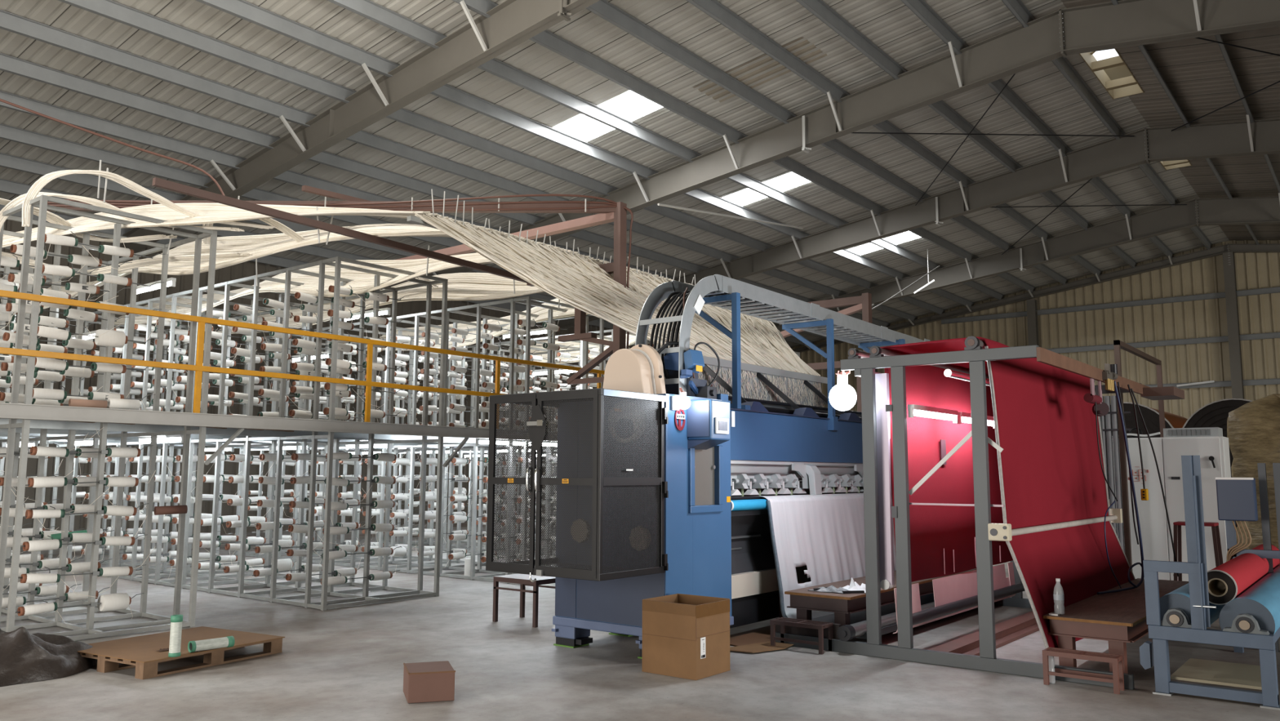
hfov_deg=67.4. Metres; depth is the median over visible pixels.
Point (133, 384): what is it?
yarn bobbin
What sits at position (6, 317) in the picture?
yarn bobbin
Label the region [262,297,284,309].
yarn bobbin
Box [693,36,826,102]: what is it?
ceiling panel
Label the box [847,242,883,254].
window
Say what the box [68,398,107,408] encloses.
tube
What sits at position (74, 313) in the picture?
yarn bobbin
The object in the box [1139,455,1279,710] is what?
stand
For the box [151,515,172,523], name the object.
yarn bobbin
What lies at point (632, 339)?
sheet
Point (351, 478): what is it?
yarn bobbin
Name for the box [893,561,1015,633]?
backing leader
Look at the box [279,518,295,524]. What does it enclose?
yarn bobbin
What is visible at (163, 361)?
yarn bobbin
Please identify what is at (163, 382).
yarn bobbin
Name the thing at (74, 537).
yarn bobbin
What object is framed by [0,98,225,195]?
cable
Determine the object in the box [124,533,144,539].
yarn bobbin
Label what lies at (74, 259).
yarn bobbin
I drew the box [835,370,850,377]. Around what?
wire twist
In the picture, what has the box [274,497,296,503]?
yarn bobbin
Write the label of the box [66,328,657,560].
yarn creel
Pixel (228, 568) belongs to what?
yarn bobbin
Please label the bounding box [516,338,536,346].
yarn bobbin
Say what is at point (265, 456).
yarn bobbin
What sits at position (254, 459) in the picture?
yarn bobbin
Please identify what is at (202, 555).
yarn bobbin
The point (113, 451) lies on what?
yarn bobbin
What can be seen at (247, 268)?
wall
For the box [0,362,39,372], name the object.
yarn bobbin
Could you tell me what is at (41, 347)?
yarn bobbin
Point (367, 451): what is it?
tube light
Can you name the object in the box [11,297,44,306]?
yarn bobbin
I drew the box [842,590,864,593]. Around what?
rod
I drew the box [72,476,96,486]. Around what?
yarn bobbin
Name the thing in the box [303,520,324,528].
yarn bobbin
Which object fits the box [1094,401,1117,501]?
cord
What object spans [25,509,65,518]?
yarn bobbin
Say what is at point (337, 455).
yarn bobbin
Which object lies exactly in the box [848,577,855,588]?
rag tip
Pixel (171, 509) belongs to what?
cardboard tube
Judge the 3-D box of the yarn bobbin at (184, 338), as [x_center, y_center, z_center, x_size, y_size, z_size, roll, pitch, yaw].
[-6.693,-0.309,14.277,0.106,0.119,0.321,-4,-8,31]
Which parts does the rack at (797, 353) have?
post, cross rail, rail, post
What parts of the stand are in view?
leg, foot plate, drum plate, tall post, drum plate, leg, foot plate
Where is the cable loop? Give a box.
[1226,520,1251,561]
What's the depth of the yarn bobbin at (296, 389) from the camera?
12.29 m
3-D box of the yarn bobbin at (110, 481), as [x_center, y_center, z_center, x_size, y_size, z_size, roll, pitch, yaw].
[-5.304,1.238,9.796,0.106,0.103,0.315,-6,-10,42]
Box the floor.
[0,519,1279,720]
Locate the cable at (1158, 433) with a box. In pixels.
[1111,431,1159,436]
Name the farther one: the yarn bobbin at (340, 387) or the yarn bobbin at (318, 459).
the yarn bobbin at (318, 459)
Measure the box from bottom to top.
0.204 m
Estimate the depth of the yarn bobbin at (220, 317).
14.70 m
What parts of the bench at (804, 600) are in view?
leg, leg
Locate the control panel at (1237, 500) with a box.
[1215,477,1279,653]
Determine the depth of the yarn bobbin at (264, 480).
12.63 m
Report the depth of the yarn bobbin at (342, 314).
11.98 m
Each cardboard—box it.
[729,625,770,646]
[729,640,793,653]
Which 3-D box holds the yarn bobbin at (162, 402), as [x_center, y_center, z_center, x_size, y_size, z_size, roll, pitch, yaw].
[-7.260,0.641,14.610,0.106,0.110,0.318,-6,-9,44]
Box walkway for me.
[0,402,557,466]
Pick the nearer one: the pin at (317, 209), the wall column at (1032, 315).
the pin at (317, 209)
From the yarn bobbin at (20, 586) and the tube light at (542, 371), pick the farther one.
the tube light at (542, 371)
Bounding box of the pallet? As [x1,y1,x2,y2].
[79,638,282,679]
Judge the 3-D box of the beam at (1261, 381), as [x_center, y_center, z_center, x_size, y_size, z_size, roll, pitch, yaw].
[21.461,0.797,34.073,40.001,0.200,0.066,-5,-8,38]
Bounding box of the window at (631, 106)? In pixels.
[598,90,662,121]
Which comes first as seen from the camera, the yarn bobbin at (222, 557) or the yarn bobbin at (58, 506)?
the yarn bobbin at (58, 506)
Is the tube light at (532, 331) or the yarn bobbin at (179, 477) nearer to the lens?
the yarn bobbin at (179, 477)
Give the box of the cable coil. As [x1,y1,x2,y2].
[1128,427,1142,437]
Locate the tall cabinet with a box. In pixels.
[1112,426,1231,581]
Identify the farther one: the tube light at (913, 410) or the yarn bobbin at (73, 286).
the yarn bobbin at (73, 286)
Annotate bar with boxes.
[407,189,695,284]
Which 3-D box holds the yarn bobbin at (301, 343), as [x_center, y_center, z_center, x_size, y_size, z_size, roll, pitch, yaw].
[-4.332,-0.213,12.408,0.106,0.118,0.321,-5,-9,38]
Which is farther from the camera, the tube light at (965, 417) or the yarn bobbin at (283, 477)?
the yarn bobbin at (283, 477)
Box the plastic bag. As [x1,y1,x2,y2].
[0,626,97,686]
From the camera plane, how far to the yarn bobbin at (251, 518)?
14.05 m
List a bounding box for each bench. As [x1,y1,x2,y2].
[784,568,976,626]
[1043,577,1188,673]
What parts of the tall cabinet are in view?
door, door, rotary handle, door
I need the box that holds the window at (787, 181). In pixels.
[762,172,810,191]
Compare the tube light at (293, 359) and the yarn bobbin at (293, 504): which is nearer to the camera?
the yarn bobbin at (293, 504)
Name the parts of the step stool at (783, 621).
leg, leg, foot rail, frame, leg, leg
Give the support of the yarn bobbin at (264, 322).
on the rack at (329, 516)
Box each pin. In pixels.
[97,160,102,198]
[102,168,108,202]
[166,227,173,254]
[255,258,257,285]
[315,206,319,243]
[325,208,334,244]
[426,245,429,275]
[513,280,515,293]
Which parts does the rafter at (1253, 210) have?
plate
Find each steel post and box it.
[1257,462,1279,652]
[1272,462,1279,559]
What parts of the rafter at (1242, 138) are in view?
plate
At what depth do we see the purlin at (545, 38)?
19.73 m
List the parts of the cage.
door frame, door, handle, handle, latch plate, door frame, door, panel, rail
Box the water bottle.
[1053,577,1064,599]
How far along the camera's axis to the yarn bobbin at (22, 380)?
11.10 m
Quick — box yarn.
[461,231,804,367]
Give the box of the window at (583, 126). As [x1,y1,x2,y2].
[553,107,626,141]
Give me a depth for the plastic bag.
7.44 m
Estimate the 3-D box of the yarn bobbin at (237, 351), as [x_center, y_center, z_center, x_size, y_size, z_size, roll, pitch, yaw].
[-5.519,-0.113,13.330,0.106,0.111,0.319,-4,-8,31]
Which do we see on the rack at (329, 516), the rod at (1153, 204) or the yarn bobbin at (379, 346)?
the yarn bobbin at (379, 346)
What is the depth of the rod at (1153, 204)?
28.13 m
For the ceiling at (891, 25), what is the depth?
19.74 m
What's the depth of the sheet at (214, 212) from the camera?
10.29 m
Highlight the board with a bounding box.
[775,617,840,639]
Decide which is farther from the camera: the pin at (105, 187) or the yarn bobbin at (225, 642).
the pin at (105, 187)
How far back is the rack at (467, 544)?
19.98 m
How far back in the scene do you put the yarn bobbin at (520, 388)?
15.35 m
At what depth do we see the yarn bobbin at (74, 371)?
10.20 m
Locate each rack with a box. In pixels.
[0,195,217,640]
[48,256,448,610]
[234,296,604,584]
[375,328,662,558]
[493,351,799,541]
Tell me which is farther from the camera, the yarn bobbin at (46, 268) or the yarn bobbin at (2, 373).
the yarn bobbin at (2, 373)
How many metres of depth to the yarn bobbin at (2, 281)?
11.71 m
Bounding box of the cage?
[485,387,668,582]
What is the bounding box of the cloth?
[761,493,896,618]
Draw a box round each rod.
[657,203,803,228]
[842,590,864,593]
[852,132,1134,136]
[915,73,1015,205]
[991,204,1186,207]
[1001,177,1093,254]
[1171,80,1279,131]
[1194,37,1279,56]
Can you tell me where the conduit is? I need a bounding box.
[657,341,719,386]
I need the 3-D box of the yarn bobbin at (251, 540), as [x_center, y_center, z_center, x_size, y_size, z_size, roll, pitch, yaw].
[-5.646,2.644,14.050,0.106,0.103,0.315,-5,-9,37]
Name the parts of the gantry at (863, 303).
bracket post, post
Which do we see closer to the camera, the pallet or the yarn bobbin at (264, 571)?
the pallet
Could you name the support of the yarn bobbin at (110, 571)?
on the rack at (13, 440)
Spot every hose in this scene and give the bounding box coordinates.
[1096,380,1143,594]
[1127,562,1141,587]
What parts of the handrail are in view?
post, rail, rail, post, post, post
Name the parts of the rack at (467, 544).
post, post, post, cross rail, post, cross rail, cross rail, post, post, cross rail, rail, rail, post, cross rail, post, rail, post, rail, rail, post, rail, cross rail, post, post, cross rail, post, rail, post, post, cross rail, cross rail, post, post, cross rail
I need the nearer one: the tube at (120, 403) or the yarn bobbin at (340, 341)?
the tube at (120, 403)
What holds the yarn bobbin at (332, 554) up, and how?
on the rack at (329, 516)
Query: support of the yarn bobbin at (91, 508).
on the rack at (13, 440)
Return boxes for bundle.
[649,290,890,378]
[1102,395,1131,552]
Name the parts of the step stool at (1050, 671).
leg, leg, foot rail, frame, leg, leg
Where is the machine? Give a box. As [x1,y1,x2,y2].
[551,344,863,658]
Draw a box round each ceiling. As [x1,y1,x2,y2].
[0,0,1229,347]
[1061,0,1279,240]
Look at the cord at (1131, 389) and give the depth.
10.48 m
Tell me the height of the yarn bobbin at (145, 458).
0.097 m
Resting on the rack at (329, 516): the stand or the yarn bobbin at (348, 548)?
the yarn bobbin at (348, 548)
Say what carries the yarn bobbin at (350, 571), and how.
on the rack at (329, 516)
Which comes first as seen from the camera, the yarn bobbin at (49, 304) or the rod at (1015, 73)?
the yarn bobbin at (49, 304)
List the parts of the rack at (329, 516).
post, post, post, post, cross rail, post, cross rail, post, cross rail, post, cross rail, post, post, cross rail, post, cross rail, post, cross rail, post, cross rail, rail, post, rail, post, rail, cross rail, cross rail, post, post, post, cross rail, cross rail, rail, post, post, cross rail, cross rail, post, post, post, cross rail, cross rail, rail, post, rail, post, cross rail, post, rail, post, cross rail, post, post, cross rail, post, cross rail, post, cross rail, cross rail, post, cross rail, post, post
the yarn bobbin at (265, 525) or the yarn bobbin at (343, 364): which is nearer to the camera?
the yarn bobbin at (343, 364)
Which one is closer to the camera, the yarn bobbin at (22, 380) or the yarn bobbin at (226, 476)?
the yarn bobbin at (22, 380)
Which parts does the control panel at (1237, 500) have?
post, cross arm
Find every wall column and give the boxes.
[1026,298,1039,346]
[1222,251,1244,399]
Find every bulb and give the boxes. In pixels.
[677,387,690,409]
[828,370,857,410]
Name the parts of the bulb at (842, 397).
globe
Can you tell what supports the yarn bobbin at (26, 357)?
on the rack at (13, 440)
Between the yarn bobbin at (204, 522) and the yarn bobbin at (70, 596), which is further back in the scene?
the yarn bobbin at (204, 522)
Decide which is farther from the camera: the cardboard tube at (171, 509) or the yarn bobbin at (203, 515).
the yarn bobbin at (203, 515)
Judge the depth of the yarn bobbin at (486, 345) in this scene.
14.95 m
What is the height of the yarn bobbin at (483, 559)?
0.094 m
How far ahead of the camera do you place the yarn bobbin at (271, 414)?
12.70 m
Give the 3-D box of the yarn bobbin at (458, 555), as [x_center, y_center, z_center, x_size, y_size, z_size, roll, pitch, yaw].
[-2.883,3.083,15.139,0.106,0.103,0.315,-4,-6,34]
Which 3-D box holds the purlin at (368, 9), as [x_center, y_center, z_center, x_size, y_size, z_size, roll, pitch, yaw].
[0.573,-4.789,21.288,0.138,0.230,47.002,-5,-8,38]
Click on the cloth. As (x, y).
(824, 533)
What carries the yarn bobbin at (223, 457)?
on the rack at (329, 516)
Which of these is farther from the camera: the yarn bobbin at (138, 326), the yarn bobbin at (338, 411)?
the yarn bobbin at (138, 326)
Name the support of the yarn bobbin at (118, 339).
on the rack at (13, 440)
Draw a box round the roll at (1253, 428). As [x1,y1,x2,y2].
[1226,393,1279,564]
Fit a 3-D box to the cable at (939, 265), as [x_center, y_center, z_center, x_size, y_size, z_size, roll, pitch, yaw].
[5.750,-1.758,21.647,0.846,2.626,9.470,-3,-7,24]
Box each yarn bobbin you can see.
[0,255,19,267]
[0,279,19,289]
[0,284,17,292]
[0,303,17,314]
[0,311,14,321]
[0,329,16,336]
[0,338,13,347]
[0,355,13,362]
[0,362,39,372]
[0,367,10,376]
[0,378,12,387]
[0,391,35,404]
[0,447,6,456]
[0,476,29,486]
[0,507,30,517]
[1,595,26,608]
[2,332,39,346]
[4,567,29,577]
[5,302,43,314]
[5,376,38,384]
[6,537,31,547]
[8,273,44,285]
[8,322,30,332]
[9,244,47,257]
[10,346,27,358]
[10,553,43,563]
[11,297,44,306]
[12,527,45,537]
[14,271,46,282]
[17,582,42,591]
[17,601,57,616]
[18,448,50,458]
[20,573,60,583]
[22,538,62,551]
[23,502,47,508]
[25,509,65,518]
[27,476,67,487]
[30,445,69,457]
[31,387,66,399]
[33,370,65,381]
[34,356,68,370]
[34,398,62,405]
[35,343,67,353]
[35,585,69,595]
[36,325,71,340]
[36,557,71,568]
[38,315,69,328]
[39,294,71,309]
[39,530,71,538]
[40,288,71,298]
[41,263,75,276]
[42,502,74,509]
[44,233,78,246]
[57,395,88,404]
[59,366,94,377]
[62,337,96,349]
[63,308,97,321]
[63,590,98,600]
[65,282,100,293]
[66,561,100,572]
[67,253,102,266]
[67,533,102,542]
[69,504,103,514]
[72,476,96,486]
[75,447,107,457]
[87,391,124,400]
[90,362,126,373]
[94,328,128,347]
[95,301,128,315]
[97,244,133,257]
[97,273,132,285]
[97,566,133,576]
[97,592,131,611]
[99,536,135,545]
[101,505,137,515]
[102,530,124,537]
[103,476,138,486]
[105,447,141,457]
[122,553,143,559]
[124,513,146,520]
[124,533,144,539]
[126,494,146,502]
[128,455,149,461]
[128,475,148,481]
[130,381,152,388]
[131,364,154,370]
[133,323,156,331]
[133,342,155,351]
[139,400,151,407]
[149,555,168,562]
[151,398,175,406]
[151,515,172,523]
[151,535,169,542]
[152,378,174,386]
[153,358,175,363]
[153,495,173,502]
[154,475,173,481]
[155,338,177,346]
[155,455,174,462]
[156,319,179,326]
[168,614,182,657]
[169,557,191,566]
[170,537,193,544]
[172,517,194,524]
[173,496,195,502]
[174,475,196,481]
[175,396,186,403]
[175,454,197,462]
[176,375,186,382]
[177,355,188,362]
[178,334,189,342]
[187,635,235,652]
[192,533,211,539]
[193,513,212,519]
[195,493,213,499]
[198,562,221,568]
[199,540,220,547]
[199,552,209,558]
[200,394,224,401]
[200,517,222,525]
[203,351,226,360]
[203,475,224,482]
[204,453,226,461]
[208,373,226,379]
[210,400,233,405]
[211,330,227,339]
[212,310,231,317]
[212,378,235,386]
[213,359,235,366]
[215,338,237,346]
[216,555,237,561]
[217,316,237,328]
[217,535,239,541]
[218,515,239,521]
[219,493,240,501]
[220,474,239,481]
[223,454,242,462]
[223,564,248,573]
[225,543,250,550]
[226,497,251,505]
[226,520,250,527]
[228,391,248,399]
[228,475,253,483]
[229,453,253,461]
[230,373,248,377]
[231,326,251,335]
[231,346,250,356]
[233,303,253,314]
[238,377,261,383]
[238,396,260,404]
[240,355,262,363]
[241,335,263,342]
[242,315,264,322]
[244,558,265,565]
[245,537,266,544]
[247,515,266,522]
[248,496,267,503]
[250,475,267,483]
[252,455,268,462]
[253,567,278,576]
[254,545,280,553]
[255,521,281,529]
[257,388,279,398]
[257,411,279,417]
[257,475,284,484]
[257,499,281,507]
[259,365,280,373]
[259,453,284,461]
[260,342,282,351]
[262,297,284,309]
[262,320,283,327]
[266,377,289,380]
[266,395,288,401]
[268,352,290,359]
[269,331,292,338]
[270,309,293,318]
[271,539,294,546]
[271,558,293,571]
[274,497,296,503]
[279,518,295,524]
[281,475,293,482]
[282,455,297,462]
[285,573,306,581]
[286,549,306,556]
[288,408,312,418]
[288,501,309,508]
[288,524,314,533]
[289,386,314,393]
[289,475,310,484]
[290,453,311,460]
[291,362,315,370]
[292,338,315,349]
[293,315,317,323]
[294,291,318,303]
[295,369,315,376]
[295,393,313,399]
[297,346,315,355]
[299,303,317,313]
[301,564,322,572]
[302,542,323,549]
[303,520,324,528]
[304,497,324,504]
[306,454,327,461]
[306,475,326,484]
[320,576,347,585]
[321,550,346,559]
[322,526,349,534]
[323,407,348,416]
[323,501,348,510]
[324,382,349,391]
[324,477,350,486]
[325,357,351,368]
[325,452,351,459]
[326,334,350,343]
[326,389,351,397]
[326,413,350,419]
[327,309,352,319]
[328,284,352,295]
[328,342,353,351]
[328,365,352,374]
[330,320,354,329]
[331,297,355,307]
[333,567,357,576]
[334,544,358,551]
[336,522,359,528]
[337,476,360,484]
[337,498,359,507]
[338,453,361,461]
[361,408,385,417]
[362,361,386,371]
[364,292,389,302]
[364,315,388,324]
[365,337,386,347]
[368,571,392,580]
[369,546,393,555]
[370,523,394,531]
[372,500,395,508]
[373,453,396,461]
[373,475,395,484]
[448,422,466,426]
[448,515,468,521]
[448,533,466,540]
[448,551,466,559]
[449,495,468,501]
[450,457,467,463]
[464,558,471,575]
[480,421,500,427]
[480,555,498,562]
[481,400,501,408]
[481,516,499,522]
[481,535,498,542]
[482,382,501,389]
[482,476,488,483]
[482,496,501,502]
[483,323,502,331]
[483,342,499,351]
[483,457,500,463]
[506,384,524,391]
[515,378,533,386]
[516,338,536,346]
[517,319,536,326]
[541,381,559,389]
[542,322,559,331]
[542,342,559,351]
[542,362,558,369]
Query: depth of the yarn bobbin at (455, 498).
15.19 m
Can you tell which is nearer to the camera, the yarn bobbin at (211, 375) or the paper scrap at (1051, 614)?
the paper scrap at (1051, 614)
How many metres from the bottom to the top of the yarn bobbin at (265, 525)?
0.103 m
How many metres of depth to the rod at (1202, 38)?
17.60 m
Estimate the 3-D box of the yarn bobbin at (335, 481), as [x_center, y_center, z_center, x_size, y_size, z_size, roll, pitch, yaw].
[-3.723,1.492,11.799,0.096,0.110,0.321,-4,-8,34]
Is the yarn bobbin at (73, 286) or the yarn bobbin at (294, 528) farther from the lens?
the yarn bobbin at (294, 528)
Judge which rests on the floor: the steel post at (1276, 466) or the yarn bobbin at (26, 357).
the steel post at (1276, 466)
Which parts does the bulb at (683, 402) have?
globe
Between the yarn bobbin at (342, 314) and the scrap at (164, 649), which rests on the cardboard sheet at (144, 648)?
the scrap at (164, 649)
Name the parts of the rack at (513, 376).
post, post, cross rail, cross rail, post, cross rail, post, post, cross rail, post, post, cross rail, cross rail, post, post, cross rail, post, cross rail, rail, cross rail, rail, post, cross rail, rail, post, rail, cross rail, rail, post, post, cross rail, post, cross rail, post, rail, post, cross rail, cross rail, post, rail, post, cross rail, post, cross rail, post, post, cross rail, post, post, cross rail, post, post, post, cross rail, post, cross rail, post, post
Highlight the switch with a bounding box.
[1127,384,1148,500]
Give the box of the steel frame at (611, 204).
[47,194,633,348]
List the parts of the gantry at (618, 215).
hanger post, post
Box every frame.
[635,274,929,430]
[775,335,1184,689]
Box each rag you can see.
[808,585,848,593]
[842,581,866,592]
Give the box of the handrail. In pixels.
[0,289,604,428]
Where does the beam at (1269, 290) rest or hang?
attached to the wall column at (1234, 348)
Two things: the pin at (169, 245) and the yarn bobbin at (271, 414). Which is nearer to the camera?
the pin at (169, 245)
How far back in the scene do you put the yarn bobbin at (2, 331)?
11.64 m
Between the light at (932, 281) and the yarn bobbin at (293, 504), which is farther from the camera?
the light at (932, 281)
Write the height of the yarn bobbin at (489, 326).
0.103 m
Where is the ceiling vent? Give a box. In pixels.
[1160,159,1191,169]
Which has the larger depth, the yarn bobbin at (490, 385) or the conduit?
the yarn bobbin at (490, 385)
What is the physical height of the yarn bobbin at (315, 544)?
0.101 m
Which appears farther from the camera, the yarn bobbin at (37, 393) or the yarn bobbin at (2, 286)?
the yarn bobbin at (2, 286)
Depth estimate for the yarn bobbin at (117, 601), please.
9.59 m
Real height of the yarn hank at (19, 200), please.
0.869 m
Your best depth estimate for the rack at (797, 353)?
23.15 m
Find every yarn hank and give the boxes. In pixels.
[0,191,244,231]
[0,198,177,242]
[1,251,253,275]
[22,169,276,229]
[202,217,305,244]
[379,276,438,290]
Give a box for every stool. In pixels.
[492,573,555,627]
[769,617,833,654]
[1042,646,1124,693]
[1173,520,1222,581]
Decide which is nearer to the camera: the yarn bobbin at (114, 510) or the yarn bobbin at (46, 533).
the yarn bobbin at (114, 510)
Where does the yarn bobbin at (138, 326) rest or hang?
on the rack at (329, 516)
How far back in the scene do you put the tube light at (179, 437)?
12.31 m
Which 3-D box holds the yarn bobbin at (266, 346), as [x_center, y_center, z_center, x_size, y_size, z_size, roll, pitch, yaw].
[-4.914,-0.174,12.862,0.106,0.103,0.315,-6,-8,42]
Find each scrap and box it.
[158,648,168,651]
[1048,613,1059,615]
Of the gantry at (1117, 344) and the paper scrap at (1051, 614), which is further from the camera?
the gantry at (1117, 344)
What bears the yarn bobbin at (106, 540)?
on the rack at (13, 440)
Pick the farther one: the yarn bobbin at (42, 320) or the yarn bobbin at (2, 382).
the yarn bobbin at (2, 382)
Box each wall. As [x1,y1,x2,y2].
[0,219,665,539]
[791,240,1279,508]
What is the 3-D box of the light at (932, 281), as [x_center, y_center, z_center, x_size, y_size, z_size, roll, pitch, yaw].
[9.414,-2.970,31.814,0.722,1.457,0.050,-5,-8,38]
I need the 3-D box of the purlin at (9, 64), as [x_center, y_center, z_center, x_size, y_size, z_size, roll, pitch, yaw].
[-3.369,-3.751,24.266,0.138,0.230,47.002,-5,-8,38]
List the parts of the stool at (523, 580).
leg, leg, seat, leg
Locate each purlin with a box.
[0,9,916,321]
[0,53,889,327]
[0,90,675,279]
[0,123,835,340]
[0,152,814,345]
[0,178,555,300]
[0,204,626,331]
[57,0,946,314]
[195,0,973,307]
[327,0,1004,300]
[452,0,1036,292]
[586,0,1068,284]
[686,0,1102,276]
[795,0,1137,267]
[901,0,1174,258]
[1001,0,1213,249]
[1111,0,1259,244]
[1214,34,1279,192]
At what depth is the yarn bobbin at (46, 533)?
10.55 m
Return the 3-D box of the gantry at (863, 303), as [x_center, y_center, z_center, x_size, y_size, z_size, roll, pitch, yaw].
[3.069,1.274,17.566,2.560,4.800,0.140,-5,-8,38]
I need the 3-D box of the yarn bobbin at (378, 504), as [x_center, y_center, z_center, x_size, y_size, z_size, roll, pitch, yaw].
[-3.289,1.842,12.292,0.106,0.103,0.315,-4,-9,33]
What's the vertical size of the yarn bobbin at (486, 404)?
0.103 m
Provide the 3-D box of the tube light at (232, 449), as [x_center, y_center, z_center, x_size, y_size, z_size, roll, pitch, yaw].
[-7.851,1.640,17.771,1.180,0.118,0.060,-5,-8,38]
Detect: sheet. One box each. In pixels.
[2,202,511,247]
[43,223,579,309]
[77,626,284,662]
[114,251,645,324]
[216,270,694,333]
[365,297,588,351]
[413,211,820,376]
[494,333,635,367]
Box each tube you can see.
[50,529,87,538]
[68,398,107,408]
[106,398,140,409]
[154,505,187,515]
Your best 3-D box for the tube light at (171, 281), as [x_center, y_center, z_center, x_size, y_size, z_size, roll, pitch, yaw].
[-6.596,-0.992,12.984,1.180,0.118,0.060,-5,-8,38]
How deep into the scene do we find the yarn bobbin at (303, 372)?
13.20 m
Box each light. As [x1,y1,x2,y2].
[5,440,38,447]
[71,329,97,339]
[75,438,107,445]
[136,277,176,293]
[137,434,183,444]
[204,447,234,451]
[268,445,310,451]
[291,351,328,362]
[344,307,390,322]
[345,443,394,449]
[351,451,382,453]
[419,448,458,454]
[463,454,487,457]
[475,438,510,446]
[502,328,547,339]
[510,440,556,446]
[531,365,581,376]
[907,404,958,422]
[913,248,934,293]
[956,412,995,428]
[1176,380,1214,386]
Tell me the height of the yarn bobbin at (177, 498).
0.103 m
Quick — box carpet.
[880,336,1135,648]
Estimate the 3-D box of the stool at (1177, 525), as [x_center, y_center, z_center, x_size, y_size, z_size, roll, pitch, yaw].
[6.421,2.399,11.019,0.510,1.066,0.347,-5,-8,38]
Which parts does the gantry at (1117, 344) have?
post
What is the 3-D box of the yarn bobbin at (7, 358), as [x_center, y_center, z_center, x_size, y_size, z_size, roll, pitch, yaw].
[-7.771,-0.023,11.636,0.086,0.086,0.315,-6,-10,43]
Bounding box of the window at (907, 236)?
[883,231,920,244]
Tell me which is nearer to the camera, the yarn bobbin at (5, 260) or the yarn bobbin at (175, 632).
the yarn bobbin at (175, 632)
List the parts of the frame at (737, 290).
support arm, splice plate, support post, rail, rail, support arm, splice plate, support post, support arm, splice plate, support post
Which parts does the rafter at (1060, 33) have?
plate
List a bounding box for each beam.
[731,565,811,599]
[822,377,1279,404]
[823,332,1279,369]
[941,286,1279,324]
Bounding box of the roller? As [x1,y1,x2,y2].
[811,592,934,639]
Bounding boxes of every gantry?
[46,177,626,384]
[780,292,871,412]
[1113,339,1165,569]
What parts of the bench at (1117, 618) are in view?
leg, leg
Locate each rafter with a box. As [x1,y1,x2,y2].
[111,0,599,259]
[380,0,1279,289]
[546,114,1279,329]
[766,191,1279,328]
[792,243,1279,352]
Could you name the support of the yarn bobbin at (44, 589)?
on the rack at (13, 440)
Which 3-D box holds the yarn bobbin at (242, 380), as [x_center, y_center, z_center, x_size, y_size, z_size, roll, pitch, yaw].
[-5.768,0.290,14.176,0.106,0.109,0.318,-6,-9,42]
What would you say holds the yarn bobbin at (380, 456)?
on the rack at (329, 516)
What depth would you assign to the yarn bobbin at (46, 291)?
10.75 m
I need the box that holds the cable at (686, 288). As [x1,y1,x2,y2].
[683,287,697,386]
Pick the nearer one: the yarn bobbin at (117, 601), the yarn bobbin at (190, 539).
the yarn bobbin at (117, 601)
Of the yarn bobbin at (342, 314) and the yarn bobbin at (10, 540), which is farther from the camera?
the yarn bobbin at (342, 314)
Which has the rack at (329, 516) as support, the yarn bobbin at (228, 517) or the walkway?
the yarn bobbin at (228, 517)
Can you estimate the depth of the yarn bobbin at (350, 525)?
12.71 m
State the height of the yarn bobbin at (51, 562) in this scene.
0.108 m
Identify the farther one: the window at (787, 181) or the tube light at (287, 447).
the window at (787, 181)
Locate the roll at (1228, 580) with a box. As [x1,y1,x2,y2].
[1207,543,1279,604]
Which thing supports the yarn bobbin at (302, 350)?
on the rack at (329, 516)
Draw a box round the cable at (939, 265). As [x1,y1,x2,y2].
[871,265,940,309]
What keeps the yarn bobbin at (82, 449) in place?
on the rack at (13, 440)
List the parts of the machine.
leg, leg, terminal plate, feed arm, rocker arm, push rod, guard trim, rocker arm, thread panel, rocker arm, feed arm, tray post, rocker arm, head rail, shadow plate, bed plate, rocker arm, feed arm, rocker arm, rocker arm, rocker arm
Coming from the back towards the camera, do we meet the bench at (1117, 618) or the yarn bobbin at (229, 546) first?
the yarn bobbin at (229, 546)
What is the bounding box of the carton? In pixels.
[641,593,730,679]
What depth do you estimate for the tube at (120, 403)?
9.60 m
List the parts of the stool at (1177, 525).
leg, leg, seat, leg, leg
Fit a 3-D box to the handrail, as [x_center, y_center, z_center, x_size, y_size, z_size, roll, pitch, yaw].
[-1.890,0.472,13.641,0.050,1.023,17.900,-5,-8,38]
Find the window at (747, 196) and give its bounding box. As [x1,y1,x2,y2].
[722,182,774,205]
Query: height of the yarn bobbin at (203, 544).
0.115 m
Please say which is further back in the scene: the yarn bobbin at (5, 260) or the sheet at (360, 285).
the sheet at (360, 285)
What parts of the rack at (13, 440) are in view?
post, post, post, rail, post, cross rail, post, rail, cross rail, post, cross rail, post, post, cross rail, cross rail, rail, cross rail, post, cross rail, cross rail, post, cross rail, post, rail, rail, post, rail, cross rail, cross rail, post, cross rail, cross rail, post, post, post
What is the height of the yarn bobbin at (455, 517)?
0.108 m
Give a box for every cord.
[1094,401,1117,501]
[1104,500,1121,588]
[1117,382,1138,544]
[1130,388,1179,576]
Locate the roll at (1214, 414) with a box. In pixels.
[1182,398,1252,477]
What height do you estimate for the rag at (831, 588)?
0.056 m
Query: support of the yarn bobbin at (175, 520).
on the rack at (329, 516)
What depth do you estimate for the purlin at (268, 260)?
26.03 m
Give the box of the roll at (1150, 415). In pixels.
[1104,401,1187,494]
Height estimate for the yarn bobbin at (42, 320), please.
0.113 m
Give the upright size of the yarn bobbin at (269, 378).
0.103 m
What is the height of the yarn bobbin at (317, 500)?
0.107 m
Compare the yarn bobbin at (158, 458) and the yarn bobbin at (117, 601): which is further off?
the yarn bobbin at (158, 458)
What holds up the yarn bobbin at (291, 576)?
on the rack at (329, 516)

